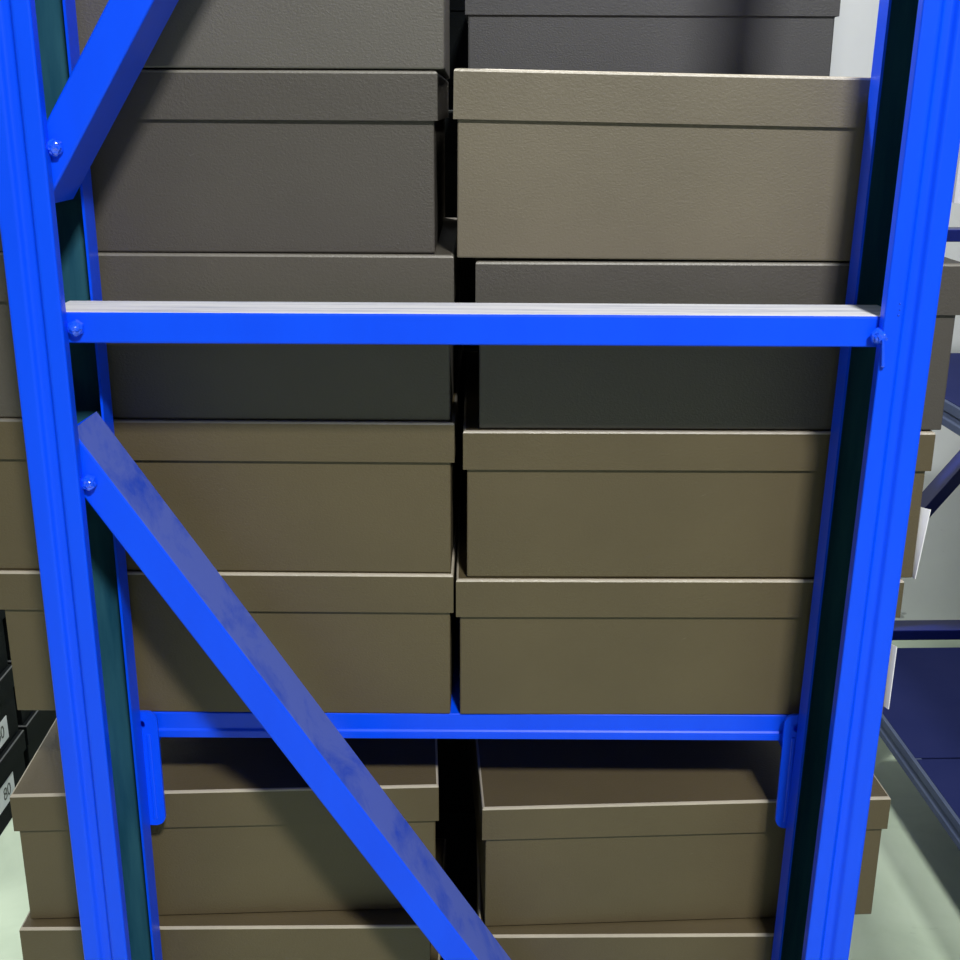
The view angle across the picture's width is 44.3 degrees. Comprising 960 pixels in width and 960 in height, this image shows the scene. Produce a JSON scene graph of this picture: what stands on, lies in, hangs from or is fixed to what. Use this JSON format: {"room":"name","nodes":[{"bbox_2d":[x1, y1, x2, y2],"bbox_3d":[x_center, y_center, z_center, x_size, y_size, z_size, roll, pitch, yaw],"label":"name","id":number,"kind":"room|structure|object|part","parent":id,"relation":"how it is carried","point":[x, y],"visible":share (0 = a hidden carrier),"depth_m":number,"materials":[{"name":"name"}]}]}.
{"room":"storage room","nodes":[
{"label":"storage room","id":0,"kind":"room"},
{"bbox_2d":[0,640,959,959],"bbox_3d":[-0.006,1.217,0.462,5.200,0.100,5.350,0,18,0],"label":"floor","id":1,"kind":"structure","parent":0,"point":[915,914],"depth_m":1.99,"materials":[{"name":"green paint"}]},
{"bbox_2d":[0,730,25,834],"bbox_3d":[-0.960,0.580,2.077,0.208,0.134,0.328,0,18,0],"label":"shoe box","id":2,"kind":"object","parent":1,"relation":"on","point":[12,762],"visible":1,"depth_m":2.15,"materials":[{"name":"black cardboard"}]},
{"bbox_2d":[0,664,17,753],"bbox_3d":[-0.963,0.451,2.037,0.208,0.134,0.328,0,18,0],"label":"shoe box","id":3,"kind":"object","parent":2,"relation":"on","point":[8,716],"visible":1,"depth_m":2.15,"materials":[{"name":"black cardboard"}]},
{"bbox_2d":[0,610,7,672],"bbox_3d":[-0.967,0.323,1.996,0.208,0.134,0.328,0,18,0],"label":"shoe box","id":4,"kind":"object","parent":3,"relation":"on","point":[3,654],"visible":0.78,"depth_m":2.14,"materials":[{"name":"black cardboard"}]},
{"bbox_3d":[-0.967,0.278,1.982,0.208,0.040,0.328,0,17,0],"label":"lid","id":5,"kind":"part","parent":4,"relation":"part of","materials":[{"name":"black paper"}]},
{"bbox_3d":[-0.963,0.407,2.022,0.208,0.040,0.328,0,17,0],"label":"lid","id":6,"kind":"part","parent":3,"relation":"part of","materials":[{"name":"black cardboard"}]},
{"bbox_3d":[-0.960,0.536,2.063,0.208,0.040,0.328,0,17,0],"label":"lid","id":7,"kind":"part","parent":2,"relation":"part of","materials":[{"name":"black cardboard"}]},
{"bbox_2d":[18,710,56,767],"bbox_3d":[-0.960,0.478,2.401,0.208,0.134,0.328,0,18,0],"label":"shoe box","id":8,"kind":"object","parent":1,"relation":"on","point":[38,723],"visible":0.22,"depth_m":2.28,"materials":[{"name":"black cardboard"}]},
{"bbox_2d":[7,659,32,723],"bbox_3d":[-0.963,0.349,2.361,0.208,0.134,0.328,0,18,0],"label":"shoe box","id":9,"kind":"object","parent":8,"relation":"on","point":[22,715],"visible":0.13,"depth_m":2.23,"materials":[{"name":"black cardboard"}]},
{"bbox_2d":[3,615,10,658],"bbox_3d":[-0.966,0.220,2.320,0.208,0.134,0.328,0,18,0],"label":"shoe box","id":10,"kind":"object","parent":9,"relation":"on","point":[4,619],"visible":0.02,"depth_m":2.17,"materials":[{"name":"black cardboard"}]},
{"bbox_3d":[-0.959,0.433,2.387,0.208,0.040,0.328,0,17,0],"label":"lid","id":11,"kind":"part","parent":8,"relation":"part of","materials":[{"name":"black cardboard"}]},
{"bbox_2d":[0,0,959,959],"bbox_3d":[-0.006,-0.269,1.419,0.640,2.160,1.367,0,18,0],"label":"storage rack","id":12,"kind":"object","parent":1,"relation":"on","point":[92,503],"visible":0.6,"depth_m":0.83,"materials":[{"name":"blue metal"}]},
{"bbox_3d":[-0.290,-0.088,0.821,0.034,2.148,0.087,0,17,0],"label":"post","id":13,"kind":"part","parent":12,"relation":"part of","materials":[{"name":"blue metal"}]},
{"bbox_2d":[0,464,461,712],"bbox_3d":[-0.201,0.086,1.092,0.362,0.124,0.306,0,18,0],"label":"shoe box","id":14,"kind":"object","parent":12,"relation":"on","point":[358,642],"visible":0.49,"depth_m":0.95,"materials":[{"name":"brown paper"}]},
{"bbox_3d":[-0.201,0.043,1.078,0.362,0.032,0.306,0,17,0],"label":"lid","id":15,"kind":"part","parent":14,"relation":"part of","materials":[{"name":"brown cardboard"}]},
{"bbox_2d":[0,345,463,572],"bbox_3d":[-0.204,-0.032,1.054,0.372,0.123,0.306,0,18,0],"label":"shoe box","id":16,"kind":"object","parent":14,"relation":"on","point":[252,494],"visible":0.62,"depth_m":0.91,"materials":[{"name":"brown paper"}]},
{"bbox_2d":[0,218,461,419],"bbox_3d":[-0.202,-0.150,1.017,0.368,0.124,0.306,0,18,0],"label":"shoe box","id":17,"kind":"object","parent":16,"relation":"on","point":[148,380],"visible":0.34,"depth_m":0.88,"materials":[{"name":"cardboard"}]},
{"bbox_2d":[0,69,448,252],"bbox_3d":[-0.210,-0.270,0.980,0.362,0.125,0.307,0,18,0],"label":"shoe box","id":18,"kind":"object","parent":17,"relation":"on","point":[289,161],"visible":0.7,"depth_m":0.84,"materials":[{"name":"cardboard"}]},
{"bbox_2d":[75,0,449,78],"bbox_3d":[-0.203,-0.388,0.938,0.360,0.124,0.306,0,18,-1],"label":"shoe box","id":19,"kind":"object","parent":18,"relation":"on","point":[360,35],"visible":0.61,"depth_m":0.81,"materials":[{"name":"cardboard"}]},
{"bbox_3d":[-0.210,-0.314,0.966,0.360,0.033,0.306,0,17,0],"label":"lid","id":20,"kind":"part","parent":18,"relation":"part of","materials":[{"name":"cardboard"}]},
{"bbox_3d":[-0.202,-0.193,1.004,0.368,0.036,0.306,0,17,0],"label":"lid","id":21,"kind":"part","parent":17,"relation":"part of","materials":[{"name":"cardboard"}]},
{"bbox_3d":[-0.203,-0.076,1.041,0.372,0.032,0.306,0,17,0],"label":"lid","id":22,"kind":"part","parent":16,"relation":"part of","materials":[{"name":"brown cardboard"}]},
{"bbox_3d":[-0.008,0.160,1.105,0.565,0.022,0.285,0,17,0],"label":"shelf panel","id":23,"kind":"part","parent":12,"relation":"part of","materials":[{"name":"blue paint"}]},
{"bbox_2d":[465,898,476,913],"bbox_3d":[0.115,0.532,1.620,0.351,0.124,0.306,0,18,0],"label":"shoe box","id":24,"kind":"object","parent":12,"relation":"on","point":[472,901],"visible":0.02,"depth_m":1.46,"materials":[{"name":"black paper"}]},
{"bbox_2d":[456,467,903,713],"bbox_3d":[0.157,0.090,1.092,0.355,0.120,0.306,0,18,0],"label":"shoe box","id":25,"kind":"object","parent":12,"relation":"on","point":[529,645],"visible":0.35,"depth_m":0.95,"materials":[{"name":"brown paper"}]},
{"bbox_3d":[0.157,0.048,1.079,0.354,0.032,0.306,0,17,0],"label":"lid","id":26,"kind":"part","parent":25,"relation":"part of","materials":[{"name":"brown cardboard"}]},
{"bbox_2d":[463,351,935,578],"bbox_3d":[0.167,-0.025,1.056,0.362,0.120,0.306,0,18,0],"label":"shoe box","id":27,"kind":"object","parent":25,"relation":"on","point":[542,502],"visible":0.69,"depth_m":0.91,"materials":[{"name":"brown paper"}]},
{"bbox_3d":[0.165,-0.068,1.042,0.358,0.031,0.306,0,17,0],"label":"lid","id":28,"kind":"part","parent":27,"relation":"part of","materials":[{"name":"brown cardboard"}]},
{"bbox_2d":[475,257,959,429],"bbox_3d":[0.174,-0.143,1.019,0.357,0.126,0.306,0,18,0],"label":"shoe box","id":29,"kind":"object","parent":27,"relation":"on","point":[521,386],"visible":0.6,"depth_m":0.88,"materials":[{"name":"cardboard"}]},
{"bbox_2d":[453,68,959,260],"bbox_3d":[0.162,-0.265,0.976,0.364,0.129,0.309,0,17,-1],"label":"shoe box","id":30,"kind":"object","parent":29,"relation":"on","point":[552,164],"visible":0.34,"depth_m":0.83,"materials":[{"name":"beige cardboard"}]},
{"bbox_2d":[465,0,840,75],"bbox_3d":[0.165,-0.465,1.277,0.356,0.124,0.306,0,18,0],"label":"shoe box","id":31,"kind":"object","parent":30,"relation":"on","point":[746,37],"visible":0.56,"depth_m":1.13,"materials":[{"name":"cardboard"}]},
{"bbox_3d":[0.165,-0.506,1.264,0.356,0.038,0.306,0,17,0],"label":"lid","id":32,"kind":"part","parent":31,"relation":"part of","materials":[{"name":"cardboard"}]},
{"bbox_3d":[0.160,-0.310,0.963,0.359,0.034,0.306,1,17,-1],"label":"lid","id":33,"kind":"part","parent":30,"relation":"part of","materials":[{"name":"beige cardboard"}]},
{"bbox_3d":[0.175,-0.185,1.006,0.357,0.038,0.306,0,17,0],"label":"lid","id":34,"kind":"part","parent":29,"relation":"part of","materials":[{"name":"cardboard"}]},
{"bbox_3d":[0.280,-0.085,0.822,0.034,2.148,0.087,1,17,0],"label":"post","id":35,"kind":"part","parent":12,"relation":"part of","materials":[{"name":"blue metal"}]},
{"bbox_3d":[0.128,-0.012,1.420,0.354,0.117,0.306,0,17,0],"label":"shoe box","id":36,"kind":"object","parent":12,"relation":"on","visible":0},
{"bbox_2d":[461,348,477,456],"bbox_3d":[0.129,-0.124,1.385,0.354,0.117,0.306,0,18,0],"label":"shoe box","id":37,"kind":"object","parent":36,"relation":"on","point":[465,349],"visible":0.02,"depth_m":1.24,"materials":[{"name":"black cardboard"}]},
{"bbox_3d":[0.129,-0.162,1.373,0.354,0.038,0.306,0,17,0],"label":"lid","id":38,"kind":"part","parent":37,"relation":"part of","materials":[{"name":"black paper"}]},
{"bbox_3d":[-0.218,0.639,1.271,0.356,0.126,0.306,0,17,0],"label":"shoe box","id":39,"kind":"object","parent":12,"relation":"on","visible":0},
{"bbox_2d":[430,838,445,959],"bbox_3d":[-0.218,0.518,1.233,0.356,0.126,0.306,0,18,0],"label":"shoe box","id":40,"kind":"object","parent":39,"relation":"on","point":[440,843],"visible":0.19,"depth_m":1.33,"materials":[{"name":"black cardboard"}]},
{"bbox_2d":[19,908,430,959],"bbox_3d":[-0.225,0.401,1.192,0.356,0.119,0.306,0,18,-1],"label":"shoe box","id":41,"kind":"object","parent":40,"relation":"on","point":[363,934],"visible":0.17,"depth_m":1.03,"materials":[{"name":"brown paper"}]},
{"bbox_2d":[10,718,438,918],"bbox_3d":[-0.224,0.278,1.168,0.362,0.127,0.306,-1,18,-3],"label":"shoe box","id":42,"kind":"object","parent":41,"relation":"on","point":[242,830],"visible":0.41,"depth_m":1.03,"materials":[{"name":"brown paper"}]},
{"bbox_3d":[-0.224,0.235,1.154,0.362,0.035,0.306,-1,18,-3],"label":"lid","id":43,"kind":"part","parent":42,"relation":"part of","materials":[{"name":"brown cardboard"}]},
{"bbox_3d":[0.001,-0.113,1.726,0.356,0.124,0.306,0,17,0],"label":"shoe box","id":44,"kind":"object","parent":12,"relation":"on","visible":0},
{"bbox_3d":[0.001,-0.232,1.688,0.356,0.124,0.306,0,17,0],"label":"shoe box","id":45,"kind":"object","parent":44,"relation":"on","visible":0},
{"bbox_3d":[0.002,-0.351,1.651,0.356,0.124,0.306,0,17,0],"label":"shoe box","id":46,"kind":"object","parent":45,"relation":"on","visible":0},
{"bbox_2d":[448,87,453,109],"bbox_3d":[0.003,-0.470,1.613,0.356,0.124,0.306,0,18,0],"label":"shoe box","id":47,"kind":"object","parent":46,"relation":"on","point":[450,89],"visible":0.02,"depth_m":1.45,"materials":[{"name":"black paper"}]},
{"bbox_2d":[446,0,467,86],"bbox_3d":[0.003,-0.589,1.576,0.356,0.124,0.306,0,18,0],"label":"shoe box","id":48,"kind":"object","parent":47,"relation":"on","point":[458,23],"visible":0.02,"depth_m":1.44,"materials":[{"name":"black cardboard"}]},
{"bbox_3d":[0.003,-0.630,1.563,0.356,0.038,0.306,0,17,0],"label":"lid","id":49,"kind":"part","parent":48,"relation":"part of","materials":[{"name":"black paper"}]},
{"bbox_3d":[0.160,0.638,1.281,0.328,0.126,0.306,0,17,0],"label":"shoe box","id":50,"kind":"object","parent":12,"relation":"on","visible":0},
{"bbox_3d":[0.160,0.517,1.243,0.328,0.126,0.306,0,17,0],"label":"shoe box","id":51,"kind":"object","parent":50,"relation":"on","visible":0},
{"bbox_2d":[476,831,775,959],"bbox_3d":[0.157,0.405,1.185,0.320,0.119,0.306,0,18,-1],"label":"shoe box","id":52,"kind":"object","parent":51,"relation":"on","point":[731,938],"visible":0.12,"depth_m":1.03,"materials":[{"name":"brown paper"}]},
{"bbox_2d":[469,739,890,925],"bbox_3d":[0.168,0.285,1.163,0.350,0.121,0.306,-1,18,-3],"label":"shoe box","id":53,"kind":"object","parent":52,"relation":"on","point":[569,831],"visible":0.6,"depth_m":1.02,"materials":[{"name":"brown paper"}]},
{"bbox_3d":[0.168,0.242,1.149,0.350,0.031,0.306,-1,18,-3],"label":"lid","id":54,"kind":"part","parent":53,"relation":"part of","materials":[{"name":"brown cardboard"}]},
{"bbox_2d":[879,227,959,849],"bbox_3d":[1.007,-0.137,1.283,0.631,2.000,1.842,0,18,-2],"label":"storage rack","id":55,"kind":"object","parent":1,"relation":"on","point":[920,727],"visible":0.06,"depth_m":2.02,"materials":[{"name":"blue metal"}]},
{"bbox_3d":[0.984,0.393,2.087,0.591,0.022,0.403,0,18,-2],"label":"shelf panel","id":56,"kind":"part","parent":55,"relation":"part of","materials":[{"name":"blue metal"}]},
{"bbox_3d":[0.997,0.514,1.702,0.591,0.022,0.403,0,18,-2],"label":"shelf panel","id":57,"kind":"part","parent":55,"relation":"part of","materials":[{"name":"blue metal"}]},
{"bbox_3d":[0.987,-0.156,1.915,0.591,0.022,0.403,0,18,-2],"label":"shelf panel","id":58,"kind":"part","parent":55,"relation":"part of","materials":[{"name":"blue metal"}]},
{"bbox_2d":[830,0,959,619],"bbox_3d":[0.005,-0.937,2.640,5.400,2.900,0.100,0,18,0],"label":"wall","id":59,"kind":"structure","parent":0,"point":[934,594],"depth_m":2.89,"materials":[{"name":"white paint"}]}
]}

